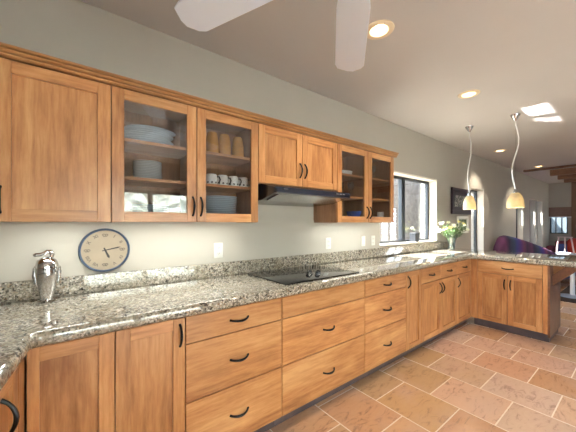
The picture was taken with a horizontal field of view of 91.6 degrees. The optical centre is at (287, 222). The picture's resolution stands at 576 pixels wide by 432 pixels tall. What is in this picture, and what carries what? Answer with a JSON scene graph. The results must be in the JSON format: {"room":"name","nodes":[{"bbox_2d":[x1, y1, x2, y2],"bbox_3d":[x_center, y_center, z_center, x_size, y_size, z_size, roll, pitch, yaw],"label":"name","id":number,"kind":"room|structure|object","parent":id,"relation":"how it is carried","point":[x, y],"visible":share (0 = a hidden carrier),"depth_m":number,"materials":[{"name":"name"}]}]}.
{"room":"kitchen","nodes":[
{"label":"kitchen","id":0,"kind":"room"},
{"bbox_2d":[0,0,548,431],"bbox_3d":[3.269,-0.046,5.289,13.950,2.800,0.250,0,0,-38],"label":"wall","id":1,"kind":"structure","parent":0,"point":[76,31],"depth_m":2.19,"materials":[{"name":"paint"}]},
{"bbox_2d":[0,57,110,221],"bbox_3d":[-1.187,-0.368,1.448,0.434,0.726,0.354,0,0,-38],"label":"upper cabinet","id":2,"kind":"object","parent":1,"relation":"attached to","point":[55,127],"visible":1,"depth_m":1.33,"materials":[{"name":"brown wood"}]},
{"bbox_2d":[78,228,129,271],"bbox_3d":[-1.117,0.167,1.711,0.266,0.266,0.022,0,0,-38],"label":"wall clock","id":3,"kind":"object","parent":1,"relation":"attached to","point":[104,249],"visible":1,"depth_m":1.70,"materials":[{"name":"beige"}]},
{"bbox_2d":[111,85,257,222],"bbox_3d":[-0.657,-0.366,1.859,0.902,0.729,0.354,0,0,-38],"label":"upper cabinet","id":4,"kind":"object","parent":1,"relation":"attached to","point":[183,187],"visible":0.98,"depth_m":1.79,"materials":[{"name":"brown wood"}]},
{"bbox_2d":[124,138,185,158],"bbox_3d":[-0.850,-0.459,1.748,0.425,0.018,0.274,0,0,-38],"label":"shelf","id":5,"kind":"object","parent":4,"relation":"attached to","point":[132,147],"depth_m":1.74,"materials":[{"name":"brown wood"}]},
{"bbox_2d":[124,176,185,188],"bbox_3d":[-0.850,-0.248,1.748,0.425,0.018,0.274,0,0,-38],"label":"shelf","id":6,"kind":"object","parent":4,"relation":"attached to","point":[129,182],"depth_m":1.73,"materials":[{"name":"brown wood"}]},
{"bbox_2d":[206,131,218,152],"bbox_3d":[-0.532,-0.551,1.967,0.091,0.165,0.091,0,0,-38],"label":"tumbler","id":7,"kind":"object","parent":4,"relation":"on","point":[212,144],"visible":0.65,"depth_m":1.93,"materials":[{"name":"brown glass"}]},
{"bbox_2d":[206,173,220,183],"bbox_3d":[-0.524,-0.296,1.930,0.091,0.078,0.084,0,0,30],"label":"mug","id":8,"kind":"object","parent":4,"relation":"on","point":[211,178],"visible":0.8,"depth_m":1.90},
{"bbox_2d":[217,175,231,184],"bbox_3d":[-0.459,-0.296,1.981,0.091,0.078,0.084,0,0,30],"label":"mug","id":9,"kind":"object","parent":4,"relation":"on","point":[224,178],"visible":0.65,"depth_m":1.95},
{"bbox_2d":[219,134,230,154],"bbox_3d":[-0.459,-0.551,2.024,0.091,0.165,0.091,0,0,-38],"label":"tumbler","id":10,"kind":"object","parent":4,"relation":"on","point":[224,139],"visible":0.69,"depth_m":1.99,"materials":[{"name":"brown glass"}]},
{"bbox_2d":[206,151,249,166],"bbox_3d":[-0.501,-0.459,2.019,0.421,0.018,0.274,0,0,-38],"label":"shelf","id":11,"kind":"object","parent":4,"relation":"attached to","point":[213,159],"depth_m":2.02,"materials":[{"name":"brown wood"}]},
{"bbox_2d":[206,183,249,192],"bbox_3d":[-0.501,-0.248,2.019,0.421,0.018,0.274,0,0,-38],"label":"shelf","id":12,"kind":"object","parent":4,"relation":"attached to","point":[210,188],"depth_m":2.01,"materials":[{"name":"brown wood"}]},
{"bbox_2d":[228,176,241,185],"bbox_3d":[-0.394,-0.296,2.031,0.091,0.078,0.084,0,0,30],"label":"mug","id":13,"kind":"object","parent":4,"relation":"on","point":[235,180],"visible":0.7,"depth_m":2.00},
{"bbox_2d":[232,137,243,156],"bbox_3d":[-0.374,-0.551,2.089,0.091,0.165,0.091,0,0,-38],"label":"tumbler","id":14,"kind":"object","parent":4,"relation":"on","point":[237,144],"visible":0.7,"depth_m":2.05,"materials":[{"name":"brown glass"}]},
{"bbox_2d":[239,177,249,186],"bbox_3d":[-0.332,-0.296,2.079,0.091,0.078,0.084,0,0,30],"label":"mug","id":15,"kind":"object","parent":4,"relation":"on","point":[245,180],"visible":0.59,"depth_m":2.05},
{"bbox_3d":[-0.865,-0.474,1.727,0.290,0.012,0.226,0,0,-38],"label":"platter","id":16,"kind":"object","parent":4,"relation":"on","visible":0},
{"bbox_2d":[125,137,170,144],"bbox_3d":[-0.864,-0.487,1.731,0.290,0.012,0.226,0,0,-38],"label":"platter","id":17,"kind":"object","parent":16,"relation":"on","point":[141,138],"visible":0.17,"depth_m":1.64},
{"bbox_2d":[124,135,173,144],"bbox_3d":[-0.863,-0.499,1.734,0.290,0.012,0.226,0,0,-38],"label":"platter","id":18,"kind":"object","parent":17,"relation":"on","point":[171,143],"visible":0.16,"depth_m":1.64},
{"bbox_2d":[124,133,170,141],"bbox_3d":[-0.877,-0.512,1.730,0.290,0.012,0.226,0,0,-38],"label":"platter","id":19,"kind":"object","parent":18,"relation":"on","point":[125,134],"visible":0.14,"depth_m":1.64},
{"bbox_2d":[124,130,170,140],"bbox_3d":[-0.878,-0.524,1.728,0.290,0.012,0.226,0,0,-38],"label":"platter","id":20,"kind":"object","parent":19,"relation":"on","point":[125,131],"visible":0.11,"depth_m":1.63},
{"bbox_2d":[124,129,173,140],"bbox_3d":[-0.864,-0.537,1.742,0.290,0.012,0.226,0,0,-38],"label":"platter","id":21,"kind":"object","parent":20,"relation":"on","point":[155,132],"visible":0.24,"depth_m":1.67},
{"bbox_2d":[124,126,169,135],"bbox_3d":[-0.878,-0.549,1.731,0.290,0.012,0.226,0,0,-38],"label":"platter","id":22,"kind":"object","parent":21,"relation":"on","point":[125,127],"visible":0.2,"depth_m":1.63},
{"bbox_2d":[126,124,175,136],"bbox_3d":[-0.849,-0.562,1.737,0.290,0.012,0.226,0,0,-38],"label":"platter","id":23,"kind":"object","parent":22,"relation":"on","point":[172,134],"visible":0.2,"depth_m":1.67,"materials":[{"name":"ceramic"}]},
{"bbox_3d":[-0.862,-0.262,1.723,0.160,0.009,0.160,0,0,-38],"label":"plate","id":24,"kind":"object","parent":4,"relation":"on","visible":0},
{"bbox_2d":[134,176,160,178],"bbox_3d":[-0.863,-0.272,1.722,0.160,0.009,0.160,0,0,-38],"label":"plate","id":25,"kind":"object","parent":24,"relation":"on","point":[134,176],"visible":0.26,"depth_m":1.67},
{"bbox_2d":[134,174,162,177],"bbox_3d":[-0.859,-0.281,1.723,0.160,0.009,0.160,0,0,-38],"label":"plate","id":26,"kind":"object","parent":25,"relation":"on","point":[136,174],"visible":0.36,"depth_m":1.67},
{"bbox_2d":[133,173,160,175],"bbox_3d":[-0.865,-0.290,1.721,0.160,0.009,0.160,0,0,-38],"label":"plate","id":27,"kind":"object","parent":26,"relation":"on","point":[133,173],"visible":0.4,"depth_m":1.67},
{"bbox_2d":[133,171,161,174],"bbox_3d":[-0.863,-0.300,1.725,0.160,0.009,0.160,0,0,-38],"label":"plate","id":28,"kind":"object","parent":27,"relation":"on","point":[135,171],"visible":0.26,"depth_m":1.67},
{"bbox_2d":[133,169,161,173],"bbox_3d":[-0.865,-0.309,1.725,0.160,0.009,0.160,0,0,-38],"label":"plate","id":29,"kind":"object","parent":28,"relation":"on","point":[138,169],"visible":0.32,"depth_m":1.66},
{"bbox_2d":[133,168,161,171],"bbox_3d":[-0.865,-0.319,1.723,0.160,0.009,0.160,0,0,-38],"label":"plate","id":30,"kind":"object","parent":29,"relation":"on","point":[134,168],"visible":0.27,"depth_m":1.67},
{"bbox_2d":[133,166,161,169],"bbox_3d":[-0.863,-0.329,1.719,0.160,0.009,0.160,0,0,-38],"label":"plate","id":31,"kind":"object","parent":30,"relation":"on","point":[134,166],"visible":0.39,"depth_m":1.66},
{"bbox_2d":[133,164,161,168],"bbox_3d":[-0.862,-0.338,1.720,0.160,0.009,0.160,0,0,-38],"label":"plate","id":32,"kind":"object","parent":31,"relation":"on","point":[137,164],"visible":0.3,"depth_m":1.66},
{"bbox_2d":[133,163,161,167],"bbox_3d":[-0.863,-0.347,1.723,0.160,0.009,0.160,0,0,-38],"label":"plate","id":33,"kind":"object","parent":32,"relation":"on","point":[135,163],"visible":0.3,"depth_m":1.67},
{"bbox_2d":[133,161,161,165],"bbox_3d":[-0.865,-0.357,1.724,0.160,0.009,0.160,0,0,-38],"label":"plate","id":34,"kind":"object","parent":33,"relation":"on","point":[136,161],"visible":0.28,"depth_m":1.66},
{"bbox_2d":[133,160,161,164],"bbox_3d":[-0.862,-0.366,1.721,0.160,0.009,0.160,0,0,-38],"label":"plate","id":35,"kind":"object","parent":34,"relation":"on","point":[134,160],"visible":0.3,"depth_m":1.67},
{"bbox_3d":[-0.490,-0.042,2.018,0.244,0.011,0.244,0,0,-38],"label":"dinner plate","id":36,"kind":"object","parent":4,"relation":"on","visible":0},
{"bbox_3d":[-0.492,-0.055,2.018,0.244,0.012,0.244,0,0,-38],"label":"dinner plate","id":37,"kind":"object","parent":36,"relation":"on","visible":0},
{"bbox_2d":[206,212,234,213],"bbox_3d":[-0.487,-0.067,2.018,0.244,0.012,0.244,0,0,-38],"label":"dinner plate","id":38,"kind":"object","parent":37,"relation":"on","point":[206,212],"visible":0.5,"depth_m":1.92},
{"bbox_2d":[206,210,235,211],"bbox_3d":[-0.493,-0.080,2.018,0.244,0.012,0.244,0,0,-38],"label":"dinner plate","id":39,"kind":"object","parent":38,"relation":"on","point":[206,210],"visible":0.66,"depth_m":1.94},
{"bbox_2d":[206,208,236,209],"bbox_3d":[-0.493,-0.092,2.020,0.244,0.012,0.244,0,0,-38],"label":"dinner plate","id":40,"kind":"object","parent":39,"relation":"on","point":[207,208],"visible":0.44,"depth_m":1.93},
{"bbox_2d":[206,207,236,208],"bbox_3d":[-0.491,-0.105,2.019,0.244,0.012,0.244,0,0,-38],"label":"dinner plate","id":41,"kind":"object","parent":40,"relation":"on","point":[206,207],"visible":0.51,"depth_m":1.94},
{"bbox_2d":[206,205,235,206],"bbox_3d":[-0.492,-0.117,2.019,0.244,0.012,0.244,0,0,-38],"label":"dinner plate","id":42,"kind":"object","parent":41,"relation":"on","point":[206,205],"visible":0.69,"depth_m":1.95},
{"bbox_2d":[206,203,236,204],"bbox_3d":[-0.490,-0.130,2.017,0.244,0.012,0.244,0,0,-38],"label":"dinner plate","id":43,"kind":"object","parent":42,"relation":"on","point":[206,203],"visible":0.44,"depth_m":1.94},
{"bbox_2d":[206,201,236,202],"bbox_3d":[-0.487,-0.142,2.018,0.244,0.012,0.244,0,0,-38],"label":"dinner plate","id":44,"kind":"object","parent":43,"relation":"on","point":[206,201],"visible":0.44,"depth_m":1.94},
{"bbox_2d":[206,199,236,201],"bbox_3d":[-0.487,-0.155,2.017,0.244,0.012,0.244,0,0,-38],"label":"dinner plate","id":45,"kind":"object","parent":44,"relation":"on","point":[206,199],"visible":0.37,"depth_m":1.93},
{"bbox_2d":[206,197,236,199],"bbox_3d":[-0.489,-0.167,2.018,0.244,0.012,0.244,0,0,-38],"label":"dinner plate","id":46,"kind":"object","parent":45,"relation":"on","point":[208,197],"visible":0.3,"depth_m":1.93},
{"bbox_2d":[206,195,237,197],"bbox_3d":[-0.487,-0.180,2.018,0.244,0.012,0.244,0,0,-38],"label":"dinner plate","id":47,"kind":"object","parent":46,"relation":"on","point":[212,195],"visible":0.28,"depth_m":1.93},
{"bbox_3d":[-0.850,-0.042,1.732,0.210,0.011,0.210,0,0,-38],"label":"salad plate","id":48,"kind":"object","parent":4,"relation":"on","visible":0},
{"bbox_3d":[-0.850,-0.054,1.732,0.210,0.011,0.210,0,0,-38],"label":"salad plate","id":49,"kind":"object","parent":48,"relation":"on","visible":0},
{"bbox_2d":[132,211,168,211],"bbox_3d":[-0.850,-0.066,1.736,0.210,0.011,0.210,0,0,-38],"label":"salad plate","id":50,"kind":"object","parent":49,"relation":"on","point":[132,211],"visible":0.45,"depth_m":1.66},
{"bbox_2d":[132,208,168,210],"bbox_3d":[-0.849,-0.078,1.732,0.210,0.011,0.210,0,0,-38],"label":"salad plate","id":51,"kind":"object","parent":50,"relation":"on","point":[139,209],"visible":0.91,"depth_m":1.67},
{"bbox_2d":[131,206,167,208],"bbox_3d":[-0.851,-0.090,1.730,0.210,0.011,0.210,0,0,-38],"label":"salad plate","id":52,"kind":"object","parent":51,"relation":"on","point":[149,207],"visible":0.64,"depth_m":1.66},
{"bbox_2d":[132,204,167,206],"bbox_3d":[-0.850,-0.102,1.731,0.210,0.011,0.210,0,0,-38],"label":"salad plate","id":53,"kind":"object","parent":52,"relation":"on","point":[151,205],"visible":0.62,"depth_m":1.66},
{"bbox_2d":[214,243,222,257],"bbox_3d":[-0.538,0.214,2.170,0.072,0.116,0.010,0,0,-38],"label":"wall outlet","id":54,"kind":"object","parent":1,"relation":"attached to","point":[218,247],"visible":1,"depth_m":2.17,"materials":[{"name":"plastic"}]},
{"bbox_2d":[0,241,449,303],"bbox_3d":[0.351,0.361,2.853,5.948,0.104,0.021,0,0,-38],"label":"backsplash","id":55,"kind":"structure","parent":1,"relation":"attached to","point":[16,291],"depth_m":1.98,"materials":[{"name":"stone"}]},
{"bbox_2d":[258,123,336,190],"bbox_3d":[0.031,-0.511,2.393,0.837,0.440,0.354,0,0,-38],"label":"upper cabinet","id":56,"kind":"object","parent":1,"relation":"attached to","point":[285,158],"visible":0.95,"depth_m":2.25,"materials":[{"name":"brown wood"}]},
{"bbox_2d":[258,184,349,206],"bbox_3d":[0.075,-0.223,2.333,0.766,0.133,0.496,0,0,-38],"label":"range hood","id":57,"kind":"object","parent":56,"relation":"attached to","point":[268,194],"visible":0.98,"depth_m":2.15,"materials":[{"name":"metal"}]},
{"bbox_2d":[326,238,330,248],"bbox_3d":[0.422,0.214,2.915,0.072,0.116,0.010,0,0,-38],"label":"wall outlet","id":58,"kind":"object","parent":1,"relation":"attached to","point":[328,240],"visible":1,"depth_m":2.91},
{"bbox_2d":[314,143,393,222],"bbox_3d":[0.724,-0.366,2.930,0.912,0.729,0.354,0,0,-38],"label":"upper cabinet","id":59,"kind":"object","parent":1,"relation":"attached to","point":[362,163],"visible":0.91,"depth_m":2.91,"materials":[{"name":"brown wood"}]},
{"bbox_2d":[0,42,398,157],"bbox_3d":[-0.390,-0.748,2.063,3.810,0.044,0.354,0,0,-38],"label":"crown molding","id":60,"kind":"structure","parent":59,"relation":"on","point":[7,51],"depth_m":1.58,"materials":[{"name":"brown wood"}]},
{"bbox_2d":[342,173,362,181],"bbox_3d":[0.528,-0.459,2.817,0.428,0.018,0.274,0,0,-38],"label":"shelf","id":61,"kind":"object","parent":59,"relation":"attached to","point":[345,177],"depth_m":2.84,"materials":[{"name":"brown wood"}]},
{"bbox_2d":[342,196,362,200],"bbox_3d":[0.528,-0.248,2.817,0.428,0.018,0.274,0,0,-38],"label":"shelf","id":62,"kind":"object","parent":59,"relation":"attached to","point":[352,198],"depth_m":2.87,"materials":[{"name":"brown wood"}]},
{"bbox_2d":[346,211,361,215],"bbox_3d":[0.669,-0.075,2.841,0.160,0.078,0.160,0,0,-38],"label":"bowl","id":63,"kind":"object","parent":59,"relation":"on","point":[349,213],"visible":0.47,"depth_m":2.78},
{"bbox_2d":[377,212,383,216],"bbox_3d":[1.039,-0.079,3.147,0.074,0.085,0.074,0,0,-38],"label":"cup","id":64,"kind":"object","parent":59,"relation":"on","point":[379,214],"visible":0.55,"depth_m":3.12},
{"bbox_2d":[372,178,388,184],"bbox_3d":[0.882,-0.459,3.091,0.428,0.018,0.274,0,0,-38],"label":"shelf","id":65,"kind":"object","parent":59,"relation":"attached to","point":[375,181],"depth_m":3.13,"materials":[{"name":"brown wood"}]},
{"bbox_2d":[372,198,388,201],"bbox_3d":[0.882,-0.248,3.091,0.428,0.018,0.274,0,0,-38],"label":"shelf","id":66,"kind":"object","parent":59,"relation":"attached to","point":[373,199],"depth_m":3.08,"materials":[{"name":"brown wood"}]},
{"bbox_2d":[361,236,364,245],"bbox_3d":[0.880,0.214,3.270,0.072,0.116,0.010,0,0,-38],"label":"light switch","id":67,"kind":"object","parent":1,"relation":"attached to","point":[362,237],"visible":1,"depth_m":3.26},
{"bbox_2d":[371,236,374,244],"bbox_3d":[1.030,0.214,3.387,0.072,0.116,0.010,0,0,-38],"label":"wall outlet","id":68,"kind":"object","parent":1,"relation":"attached to","point":[372,237],"visible":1,"depth_m":3.38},
{"bbox_2d":[380,172,436,245],"bbox_3d":[1.691,-0.189,4.011,1.530,0.955,0.176,0,0,-38],"label":"window","id":69,"kind":"structure","parent":1,"relation":"in","point":[430,185],"depth_m":4.35,"materials":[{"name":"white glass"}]},
{"bbox_2d":[409,233,419,241],"bbox_3d":[1.854,0.211,4.103,0.122,0.130,0.096,0,0,-38],"label":"planter","id":70,"kind":"object","parent":69,"relation":"on","point":[414,237],"visible":1,"depth_m":4.07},
{"bbox_2d":[394,171,436,180],"bbox_3d":[1.744,-0.673,3.944,1.530,0.022,0.006,0,0,-38],"label":"trim","id":71,"kind":"structure","parent":1,"relation":"attached to","point":[394,171],"depth_m":4.00,"materials":[{"name":"paint"}]},
{"bbox_2d":[451,187,470,214],"bbox_3d":[3.068,-0.376,4.953,0.800,0.450,0.030,0,0,-38],"label":"framed picture","id":72,"kind":"object","parent":1,"relation":"attached to","point":[458,195],"visible":0.79,"depth_m":4.87},
{"bbox_2d":[455,195,465,206],"bbox_3d":[3.067,-0.376,4.954,0.550,0.200,0.002,0,0,-38],"label":"print","id":73,"kind":"object","parent":72,"relation":"attached to","point":[459,199],"depth_m":4.90},
{"bbox_2d":[457,216,468,232],"bbox_3d":[3.115,0.034,4.990,0.440,0.300,0.030,0,0,-38],"label":"framed picture","id":74,"kind":"object","parent":1,"relation":"attached to","point":[465,219],"visible":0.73,"depth_m":5.01},
{"bbox_2d":[459,219,465,229],"bbox_3d":[3.114,0.034,4.991,0.330,0.190,0.002,0,0,-38],"label":"print","id":75,"kind":"object","parent":74,"relation":"attached to","point":[463,220],"depth_m":4.98},
{"bbox_2d":[471,187,483,249],"bbox_3d":[3.653,0.194,5.537,0.660,1.720,0.169,0,0,-38],"label":"window","id":76,"kind":"structure","parent":1,"relation":"in","point":[478,193],"depth_m":5.73,"materials":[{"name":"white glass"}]},
{"bbox_2d":[516,208,522,239],"bbox_3d":[5.948,0.194,7.318,0.650,1.720,0.169,0,0,-38],"label":"window","id":77,"kind":"structure","parent":1,"relation":"in","point":[519,211],"depth_m":7.50,"materials":[{"name":"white glass"}]},
{"bbox_2d":[530,199,534,243],"bbox_3d":[6.971,0.189,8.111,0.640,1.730,0.169,0,0,-38],"label":"window","id":78,"kind":"structure","parent":1,"relation":"in","point":[532,201],"depth_m":8.29,"materials":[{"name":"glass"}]},
{"bbox_2d":[537,200,541,246],"bbox_3d":[7.670,0.189,8.654,0.670,1.730,0.169,0,0,-38],"label":"window","id":79,"kind":"structure","parent":1,"relation":"in","point":[539,203],"depth_m":8.84,"materials":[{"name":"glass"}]},
{"bbox_2d":[80,0,575,183],"bbox_3d":[4.847,-1.306,3.255,13.950,0.001,5.400,0,0,-38],"label":"ceiling","id":80,"kind":"structure","parent":0,"point":[520,55],"depth_m":2.25,"materials":[{"name":"paint"}]},
{"bbox_2d":[174,0,370,71],"bbox_3d":[0.202,-1.083,0.855,1.504,0.443,1.526,0,0,-38],"label":"ceiling fan","id":81,"kind":"object","parent":80,"relation":"hanging from","point":[352,16],"visible":1,"depth_m":1.24,"materials":[{"name":"white"}]},
{"bbox_2d":[367,19,394,39],"bbox_3d":[0.617,-1.339,1.896,0.196,0.086,0.196,0,0,-38],"label":"recessed light","id":82,"kind":"object","parent":80,"relation":"in","point":[379,29],"visible":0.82,"depth_m":1.93,"materials":[{"name":"white"}]},
{"bbox_2d":[457,89,479,98],"bbox_3d":[1.834,-1.339,2.840,0.196,0.086,0.196,0,0,-38],"label":"recessed light","id":83,"kind":"object","parent":80,"relation":"in","point":[470,93],"visible":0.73,"depth_m":2.86,"materials":[{"name":"white"}]},
{"bbox_2d":[463,125,475,209],"bbox_3d":[2.465,-0.743,3.805,0.158,1.124,0.158,0,0,-38],"label":"pendant lamp","id":84,"kind":"object","parent":80,"relation":"hanging from","point":[469,203],"visible":1,"depth_m":3.78,"materials":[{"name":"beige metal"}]},
{"bbox_2d":[506,113,524,207],"bbox_3d":[2.751,-0.743,3.387,0.184,1.124,0.184,0,0,-38],"label":"pendant lamp","id":85,"kind":"object","parent":80,"relation":"hanging from","point":[515,199],"visible":1,"depth_m":3.36,"materials":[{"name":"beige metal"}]},
{"bbox_2d":[523,164,575,171],"bbox_3d":[7.363,-1.282,5.061,0.140,0.043,4.850,0,0,-38],"label":"ceiling beam","id":86,"kind":"structure","parent":80,"relation":"attached to","point":[572,165],"depth_m":6.55,"materials":[{"name":"brown wood"}]},
{"bbox_2d":[550,167,575,175],"bbox_3d":[7.876,-1.232,5.199,0.140,0.143,4.440,0,0,-38],"label":"ceiling beam","id":87,"kind":"structure","parent":80,"relation":"attached to","point":[566,171],"depth_m":6.73,"materials":[{"name":"brown wood"}]},
{"bbox_2d":[557,174,575,179],"bbox_3d":[8.619,-1.232,5.776,0.140,0.143,4.440,0,0,-38],"label":"ceiling beam","id":88,"kind":"structure","parent":80,"relation":"attached to","point":[570,176],"depth_m":7.35,"materials":[{"name":"brown wood"}]},
{"bbox_2d":[564,178,575,182],"bbox_3d":[9.346,-1.232,6.340,0.140,0.143,4.440,0,0,-38],"label":"ceiling beam","id":89,"kind":"structure","parent":80,"relation":"attached to","point":[573,179],"depth_m":7.96,"materials":[{"name":"brown wood"}]},
{"bbox_2d":[265,276,575,431],"bbox_3d":[4.863,1.414,3.235,13.950,0.120,5.450,0,0,-38],"label":"floor","id":90,"kind":"structure","parent":0,"point":[472,377],"depth_m":2.26,"materials":[{"name":"tile"}]},
{"bbox_2d":[0,359,23,431],"bbox_3d":[-0.840,0.915,0.264,0.642,0.876,1.498,0,0,-31],"label":"base cabinet","id":91,"kind":"object","parent":90,"relation":"on","point":[12,393],"visible":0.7,"depth_m":0.93,"materials":[{"name":"brown wood"}]},
{"bbox_2d":[0,241,575,390],"bbox_3d":[1.027,0.392,1.980,5.949,0.165,2.228,0,0,-38],"label":"countertop","id":92,"kind":"structure","parent":91,"relation":"on","point":[25,326],"depth_m":1.66,"materials":[{"name":"stone"}]},
{"bbox_2d":[32,250,61,303],"bbox_3d":[-1.258,0.276,1.461,0.105,0.273,0.105,0,0,-8],"label":"urn","id":93,"kind":"object","parent":92,"relation":"on","point":[46,272],"visible":1,"depth_m":1.43,"materials":[{"name":"silver metal"}]},
{"bbox_2d":[247,265,358,284],"bbox_3d":[0.131,0.394,2.278,0.760,0.038,0.510,0,0,-38],"label":"cooktop","id":94,"kind":"object","parent":92,"relation":"in","point":[288,276],"visible":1,"depth_m":2.19,"materials":[{"name":"black glass"}]},
{"bbox_3d":[2.478,0.293,4.245,0.180,0.241,0.180,0,0,-38],"label":"vase","id":95,"kind":"object","parent":92,"relation":"on","visible":0},
{"bbox_2d":[440,222,451,242],"bbox_3d":[2.381,0.184,4.162,0.299,0.420,0.169,0,0,-38],"label":"flower","id":96,"kind":"object","parent":95,"relation":"in","point":[440,222],"visible":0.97,"depth_m":4.16,"materials":[{"name":"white plant"}]},
{"bbox_2d":[437,229,454,243],"bbox_3d":[2.366,0.238,4.196,0.288,0.312,0.171,0,0,-22],"label":"flower","id":97,"kind":"object","parent":95,"relation":"in","point":[439,230],"visible":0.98,"depth_m":4.17,"materials":[{"name":"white plant"}]},
{"bbox_2d":[452,222,465,242],"bbox_3d":[2.529,0.188,4.173,0.189,0.412,0.235,0,0,-38],"label":"flower","id":98,"kind":"object","parent":95,"relation":"in","point":[462,222],"visible":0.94,"depth_m":4.15,"materials":[{"name":"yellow plant"}]},
{"bbox_2d":[27,317,184,431],"bbox_3d":[-0.927,0.915,1.460,0.591,0.876,0.636,0,0,-38],"label":"base cabinet","id":99,"kind":"object","parent":90,"relation":"on","point":[131,379],"visible":0.84,"depth_m":1.22,"materials":[{"name":"brown wood"}]},
{"bbox_2d":[185,298,281,431],"bbox_3d":[-0.452,0.915,1.828,0.608,0.876,0.636,0,0,-38],"label":"base cabinet","id":100,"kind":"object","parent":90,"relation":"on","point":[233,356],"visible":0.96,"depth_m":1.59,"materials":[{"name":"brown wood"}]},
{"bbox_2d":[274,281,364,425],"bbox_3d":[0.126,0.915,2.276,0.850,0.876,0.636,0,0,-38],"label":"base cabinet","id":101,"kind":"object","parent":90,"relation":"on","point":[323,330],"visible":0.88,"depth_m":2.00,"materials":[{"name":"brown wood"}]},
{"bbox_2d":[357,272,405,380],"bbox_3d":[0.718,0.915,2.736,0.644,0.876,0.636,0,0,-38],"label":"base cabinet","id":102,"kind":"object","parent":90,"relation":"on","point":[385,297],"visible":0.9,"depth_m":2.49,"materials":[{"name":"brown wood"}]},
{"bbox_2d":[398,269,420,358],"bbox_3d":[1.088,0.915,3.023,0.290,0.876,0.636,0,0,-38],"label":"base cabinet","id":103,"kind":"object","parent":90,"relation":"on","point":[413,278],"visible":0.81,"depth_m":2.81,"materials":[{"name":"brown wood"}]},
{"bbox_2d":[413,262,456,350],"bbox_3d":[1.547,0.915,3.379,0.868,0.876,0.636,0,0,-38],"label":"base cabinet","id":104,"kind":"object","parent":90,"relation":"on","point":[438,283],"visible":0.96,"depth_m":3.12,"materials":[{"name":"brown wood"}]},
{"bbox_2d":[449,259,470,330],"bbox_3d":[2.105,0.915,3.812,0.539,0.876,0.636,0,0,-38],"label":"base cabinet","id":105,"kind":"object","parent":90,"relation":"on","point":[463,267],"visible":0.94,"depth_m":3.57,"materials":[{"name":"brown wood"}]},
{"bbox_2d":[471,259,559,341],"bbox_3d":[2.881,0.915,3.582,0.636,0.876,0.785,0,0,-38],"label":"base cabinet","id":106,"kind":"object","parent":90,"relation":"on","point":[521,299],"visible":0.97,"depth_m":3.35,"materials":[{"name":"brown wood"}]},
{"bbox_2d":[552,266,575,285],"bbox_3d":[3.187,0.595,3.168,0.320,0.238,0.240,0,0,-38],"label":"support bracket","id":107,"kind":"object","parent":106,"relation":"attached to","point":[559,273],"visible":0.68,"depth_m":3.12,"materials":[{"name":"brown wood"}]},
{"bbox_2d":[493,235,575,279],"bbox_3d":[5.715,0.809,6.291,3.121,1.090,0.710,0,0,-31],"label":"sofa","id":108,"kind":"object","parent":90,"relation":"on","point":[503,243],"visible":0.19,"depth_m":6.03,"materials":[{"name":"fabric"}]},
{"bbox_2d":[546,241,566,251],"bbox_3d":[9.111,0.964,8.209,0.460,0.780,2.241,0,0,-38],"label":"sofa","id":109,"kind":"object","parent":90,"relation":"on","point":[552,248],"visible":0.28,"depth_m":8.90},
{"bbox_2d":[556,244,567,251],"bbox_3d":[8.568,0.804,8.736,0.127,0.296,0.297,0,0,-40],"label":"cushion","id":110,"kind":"object","parent":109,"relation":"on","point":[560,246],"visible":0.43,"depth_m":8.72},
{"bbox_2d":[567,238,575,252],"bbox_3d":[8.777,0.714,8.468,0.212,0.492,0.496,0,0,-40],"label":"cushion","id":111,"kind":"object","parent":109,"relation":"on","point":[569,245],"visible":0.69,"depth_m":8.53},
{"bbox_2d":[555,236,575,254],"bbox_3d":[7.645,0.862,7.691,0.501,0.987,0.472,0,0,-38],"label":"chair","id":112,"kind":"object","parent":90,"relation":"on","point":[558,237],"visible":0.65,"depth_m":7.57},
{"bbox_2d":[560,280,575,302],"bbox_3d":[6.299,1.347,5.014,2.700,0.014,1.900,0,0,-38],"label":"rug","id":113,"kind":"object","parent":90,"relation":"on","point":[566,290],"visible":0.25,"depth_m":5.02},
{"bbox_2d":[556,254,575,298],"bbox_3d":[5.168,0.975,5.085,0.620,0.730,0.620,0,0,-38],"label":"chair","id":114,"kind":"object","parent":113,"relation":"on","point":[572,295],"visible":0.48,"depth_m":5.06,"materials":[{"name":"white"}]},
{"bbox_2d":[549,182,570,245],"bbox_3d":[10.310,-0.046,7.430,0.200,2.800,5.000,0,0,-38],"label":"wall","id":115,"kind":"structure","parent":0,"point":[559,193],"depth_m":9.14,"materials":[{"name":"paint"}]},
{"bbox_2d":[550,217,567,233],"bbox_3d":[8.883,-0.066,9.180,0.050,0.840,0.425,0,0,-38],"label":"window","id":116,"kind":"structure","parent":115,"relation":"in","point":[550,217],"depth_m":9.22,"materials":[{"name":"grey glass"}]},
{"bbox_2d":[549,207,570,217],"bbox_3d":[8.845,-0.341,9.106,0.036,0.330,0.535,0,0,-38],"label":"roman shade","id":117,"kind":"object","parent":115,"relation":"attached to","point":[553,211],"visible":1,"depth_m":9.09,"materials":[{"name":"fabric"}]},
{"bbox_2d":[571,182,575,237],"bbox_3d":[9.202,0.025,8.595,0.119,2.659,0.700,0,0,-38],"label":"column","id":118,"kind":"structure","parent":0,"point":[573,184],"depth_m":8.80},
{"label":"outside","id":119,"kind":"structure","parent":0,"visible":0},
{"bbox_3d":[8.919,1.624,3.186,42.000,0.260,50.000,0,0,-38],"label":"ground","id":120,"kind":"structure","parent":119,"visible":0},
{"bbox_2d":[380,179,420,240],"bbox_3d":[5.323,-0.176,8.433,9.250,3.340,0.200,0,0,-38],"label":"wall","id":121,"kind":"structure","parent":120,"relation":"on","point":[388,231],"depth_m":6.27,"materials":[{"name":"paint"}]},
{"bbox_2d":[552,217,566,232],"bbox_3d":[10.992,-0.276,9.161,0.200,3.540,4.900,0,0,-38],"label":"wall","id":122,"kind":"structure","parent":120,"relation":"on","point":[553,218],"depth_m":10.30,"materials":[{"name":"paint"}]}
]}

